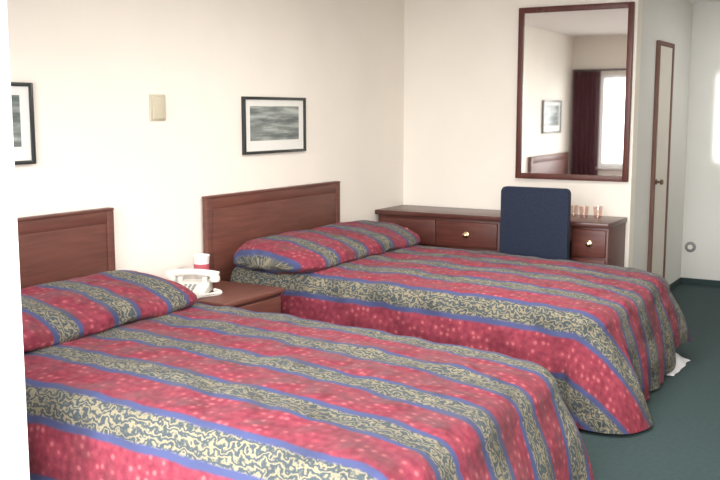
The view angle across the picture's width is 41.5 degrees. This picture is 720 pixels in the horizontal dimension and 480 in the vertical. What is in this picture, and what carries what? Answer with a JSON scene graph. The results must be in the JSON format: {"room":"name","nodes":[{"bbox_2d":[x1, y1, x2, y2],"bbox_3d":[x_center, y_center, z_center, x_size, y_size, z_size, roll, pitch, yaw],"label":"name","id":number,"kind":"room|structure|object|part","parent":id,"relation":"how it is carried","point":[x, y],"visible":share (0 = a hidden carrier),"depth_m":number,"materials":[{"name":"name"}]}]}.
{"room":"hotel room","nodes":[
{"label":"hotel room","id":0,"kind":"room"},
{"bbox_2d":[7,0,404,281],"bbox_3d":[-0.984,-0.478,5.794,0.120,2.500,5.320,5,9,30],"label":"wall","id":1,"kind":"structure","parent":0,"point":[93,67],"depth_m":5.61,"materials":[{"name":"white paint"}]},
{"bbox_2d":[11,82,35,164],"bbox_3d":[-1.772,-0.524,4.303,0.025,0.390,0.725,5,9,30],"label":"framed picture","id":2,"kind":"object","parent":1,"relation":"attached to","point":[22,99],"visible":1,"depth_m":4.56},
{"bbox_2d":[11,95,21,146],"bbox_3d":[-1.773,-0.536,4.302,0.002,0.245,0.575,5,9,30],"label":"print","id":3,"kind":"object","parent":2,"relation":"attached to","point":[16,100],"depth_m":4.53},
{"bbox_2d":[149,94,165,120],"bbox_3d":[-1.137,-0.746,5.357,0.022,0.148,0.124,5,9,30],"label":"wall thermostat","id":4,"kind":"object","parent":1,"relation":"attached to","point":[157,103],"visible":1,"depth_m":5.34,"materials":[{"name":"beige plastic"}]},
{"bbox_2d":[241,96,305,154],"bbox_3d":[-0.563,-0.765,6.325,0.025,0.368,0.700,5,9,30],"label":"framed picture","id":5,"kind":"object","parent":1,"relation":"attached to","point":[269,124],"visible":1,"depth_m":6.30},
{"bbox_2d":[250,106,298,140],"bbox_3d":[-0.564,-0.777,6.324,0.002,0.223,0.550,5,9,30],"label":"print","id":6,"kind":"object","parent":5,"relation":"attached to","point":[267,123],"depth_m":6.32},
{"bbox_2d":[403,0,642,267],"bbox_3d":[1.212,-0.707,7.499,1.900,2.500,0.120,5,9,30],"label":"wall","id":7,"kind":"structure","parent":0,"point":[461,56],"depth_m":7.57,"materials":[{"name":"white paint"}]},
{"bbox_2d":[515,2,634,181],"bbox_3d":[1.593,-1.097,7.115,0.870,1.295,0.034,4,9,29],"label":"wall mirror","id":8,"kind":"object","parent":7,"relation":"attached to","point":[575,71],"visible":1,"depth_m":7.10,"materials":[{"name":"brown wood"}]},
{"bbox_2d":[578,283,719,479],"bbox_3d":[1.209,0.843,5.726,4.140,0.100,7.140,5,9,30],"label":"floor","id":9,"kind":"structure","parent":0,"point":[682,442],"depth_m":4.74,"materials":[{"name":"green carpet"}]},
{"bbox_2d":[17,207,115,288],"bbox_3d":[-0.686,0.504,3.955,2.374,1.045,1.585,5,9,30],"label":"headboard","id":10,"kind":"object","parent":9,"relation":"on","point":[74,244],"visible":0.15,"depth_m":4.80,"materials":[{"name":"brown wood"}]},
{"bbox_3d":[-1.700,-0.043,4.436,0.010,0.061,1.395,5,9,30],"label":"headboard rail","id":11,"kind":"part","parent":10,"relation":"part of","materials":[{"name":"brown wood"}]},
{"bbox_3d":[-1.710,0.286,4.487,0.022,0.735,1.455,5,9,30],"label":"headboard","id":12,"kind":"part","parent":10,"relation":"part of","materials":[{"name":"brown wood"}]},
{"bbox_2d":[21,270,594,479],"bbox_3d":[-0.499,0.646,3.918,2.675,0.744,1.832,5,9,30],"label":"bedspread","id":13,"kind":"object","parent":10,"relation":"on","point":[128,376],"visible":0.97,"depth_m":3.46,"materials":[{"name":"fabric"}]},
{"bbox_2d":[21,270,196,352],"bbox_3d":[-1.412,0.328,4.276,0.620,0.210,1.560,5,9,30],"label":"pillow","id":14,"kind":"object","parent":13,"relation":"on","point":[55,314],"depth_m":4.30,"materials":[{"name":"fabric"}]},
{"bbox_2d":[197,281,284,312],"bbox_3d":[-0.822,0.557,5.434,0.624,0.545,0.555,5,9,30],"label":"nightstand","id":15,"kind":"object","parent":9,"relation":"on","point":[251,297],"visible":0.14,"depth_m":5.34,"materials":[{"name":"brown wood"}]},
{"bbox_2d":[166,269,221,298],"bbox_3d":[-0.933,0.237,5.276,0.336,0.131,0.252,1,8,5],"label":"telephone","id":16,"kind":"object","parent":15,"relation":"on","point":[202,287],"visible":0.89,"depth_m":5.33,"materials":[{"name":"white plastic"}]},
{"bbox_3d":[-0.818,0.296,5.244,0.083,0.022,0.212,3,8,19],"label":"coiled cord","id":17,"kind":"part","parent":16,"relation":"part of","materials":[{"name":"white plastic"}]},
{"bbox_2d":[193,254,209,278],"bbox_3d":[-0.933,0.173,5.593,0.102,0.174,0.102,5,9,30],"label":"paper cup","id":18,"kind":"object","parent":15,"relation":"on","point":[201,261],"visible":0.56,"depth_m":5.55,"materials":[{"name":"white paper"}]},
{"bbox_3d":[-0.587,0.435,5.277,0.018,0.170,0.485,5,9,30],"label":"drawer","id":19,"kind":"part","parent":15,"relation":"part of","materials":[{"name":"brown wood"}]},
{"bbox_2d":[202,181,339,281],"bbox_3d":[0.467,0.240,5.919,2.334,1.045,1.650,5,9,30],"label":"headboard","id":20,"kind":"object","parent":9,"relation":"on","point":[230,220],"visible":0.22,"depth_m":6.18,"materials":[{"name":"brown wood"}]},
{"bbox_3d":[-0.539,-0.304,6.373,0.010,0.061,1.420,5,9,30],"label":"headboard rail","id":21,"kind":"part","parent":20,"relation":"part of","materials":[{"name":"brown wood"}]},
{"bbox_3d":[-0.550,0.025,6.423,0.022,0.735,1.480,5,9,30],"label":"headboard","id":22,"kind":"part","parent":20,"relation":"part of","materials":[{"name":"brown wood"}]},
{"bbox_2d":[231,220,690,433],"bbox_3d":[0.671,0.370,5.867,2.597,0.769,1.834,5,9,30],"label":"bedspread","id":23,"kind":"object","parent":20,"relation":"on","point":[608,336],"visible":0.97,"depth_m":5.34,"materials":[{"name":"fabric"}]},
{"bbox_2d":[233,220,419,273],"bbox_3d":[-0.174,0.024,6.339,0.620,0.210,1.600,5,9,30],"label":"pillow","id":24,"kind":"object","parent":23,"relation":"on","point":[327,248],"depth_m":5.91,"materials":[{"name":"fabric"}]},
{"bbox_2d":[375,205,626,266],"bbox_3d":[1.042,0.182,7.339,1.880,0.780,0.501,5,9,30],"label":"desk","id":25,"kind":"object","parent":9,"relation":"on","point":[595,239],"visible":0.3,"depth_m":7.14,"materials":[{"name":"brown wood"}]},
{"bbox_3d":[0.368,-0.075,7.467,0.497,0.195,0.020,5,9,30],"label":"drawer","id":26,"kind":"part","parent":25,"relation":"part of","materials":[{"name":"brown wood"}]},
{"bbox_3d":[0.795,-0.037,7.184,0.048,0.048,0.035,5,9,30],"label":"knob","id":27,"kind":"part","parent":25,"relation":"part of","materials":[{"name":"gold metal"}]},
{"bbox_3d":[0.810,-0.040,7.208,0.497,0.195,0.020,5,9,30],"label":"drawer","id":28,"kind":"part","parent":25,"relation":"part of","materials":[{"name":"brown wood"}]},
{"bbox_3d":[1.624,0.243,6.758,0.237,0.215,0.020,5,9,30],"label":"drawer","id":29,"kind":"part","parent":25,"relation":"part of","materials":[{"name":"brown wood"}]},
{"bbox_3d":[1.610,0.028,6.705,0.048,0.048,0.035,5,9,30],"label":"knob","id":30,"kind":"part","parent":25,"relation":"part of","materials":[{"name":"gold metal"}]},
{"bbox_3d":[1.624,0.025,6.729,0.237,0.195,0.020,5,9,30],"label":"drawer","id":31,"kind":"part","parent":25,"relation":"part of","materials":[{"name":"brown wood"}]},
{"bbox_2d":[500,186,570,259],"bbox_3d":[1.328,0.122,6.848,0.490,1.030,0.480,5,9,30],"label":"desk chair","id":32,"kind":"object","parent":9,"relation":"on","point":[534,221],"visible":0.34,"depth_m":6.60,"materials":[{"name":"blue fabric"}]},
{"bbox_2d":[667,353,690,375],"bbox_3d":[1.855,0.728,5.854,0.274,0.086,0.434,5,9,30],"label":"cloth","id":33,"kind":"object","parent":9,"relation":"on","point":[680,361],"visible":0.23,"depth_m":5.80,"materials":[{"name":"white fabric"}]},
{"bbox_2d":[632,0,692,284],"bbox_3d":[2.442,-0.751,7.824,0.120,2.500,1.700,5,9,30],"label":"wall","id":34,"kind":"structure","parent":0,"point":[670,21],"depth_m":7.72,"materials":[{"name":"white paint"}]},
{"bbox_2d":[647,40,674,277],"bbox_3d":[2.451,-0.529,7.673,0.078,2.100,0.500,5,9,30],"label":"door","id":35,"kind":"structure","parent":34,"relation":"in","point":[665,51],"depth_m":7.64,"materials":[{"name":"paint"}]},
{"bbox_3d":[2.377,-0.460,7.538,0.058,0.044,0.044,5,9,30],"label":"handle","id":36,"kind":"part","parent":35,"relation":"part of","materials":[{"name":"brown metal"}]},
{"bbox_2d":[669,277,680,290],"bbox_3d":[2.738,0.411,8.354,0.010,0.055,0.740,5,9,30],"label":"baseboard","id":37,"kind":"structure","parent":34,"relation":"attached to","point":[677,282],"depth_m":8.46,"materials":[{"name":"green carpet"}]},
{"bbox_2d":[681,2,719,280],"bbox_3d":[3.767,-0.787,8.093,2.120,2.500,0.120,5,9,30],"label":"wall","id":38,"kind":"structure","parent":0,"point":[701,214],"depth_m":8.45,"materials":[{"name":"white paint"}]},
{"bbox_2d":[685,242,695,251],"bbox_3d":[2.985,0.064,8.589,0.096,0.096,0.028,5,9,30],"label":"wall fitting","id":39,"kind":"object","parent":38,"relation":"attached to","point":[689,246],"visible":1,"depth_m":8.58,"materials":[{"name":"grey plastic"}]},
{"bbox_2d":[681,277,719,286],"bbox_3d":[3.785,0.436,8.171,2.000,0.055,0.010,5,9,30],"label":"baseboard","id":40,"kind":"structure","parent":38,"relation":"attached to","point":[694,281],"depth_m":8.58,"materials":[{"name":"green carpet"}]},
{"bbox_2d":[688,0,719,2],"bbox_3d":[1.209,-1.733,5.379,4.140,0.100,7.140,5,9,30],"label":"ceiling","id":41,"kind":"structure","parent":0,"point":[692,1],"depth_m":8.24,"materials":[{"name":"white paint"}]},
{"bbox_3d":[-0.583,-0.042,2.561,3.900,2.500,0.120,5,9,30],"label":"wall","id":42,"kind":"structure","parent":0,"visible":0},
{"bbox_2d":[0,0,29,479],"bbox_3d":[-0.123,0.133,2.309,2.390,2.220,0.160,5,9,30],"label":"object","id":43,"kind":"structure","parent":42,"relation":"attached to","point":[14,454],"depth_m":2.93,"materials":[{"name":"white paint"}]}
]}

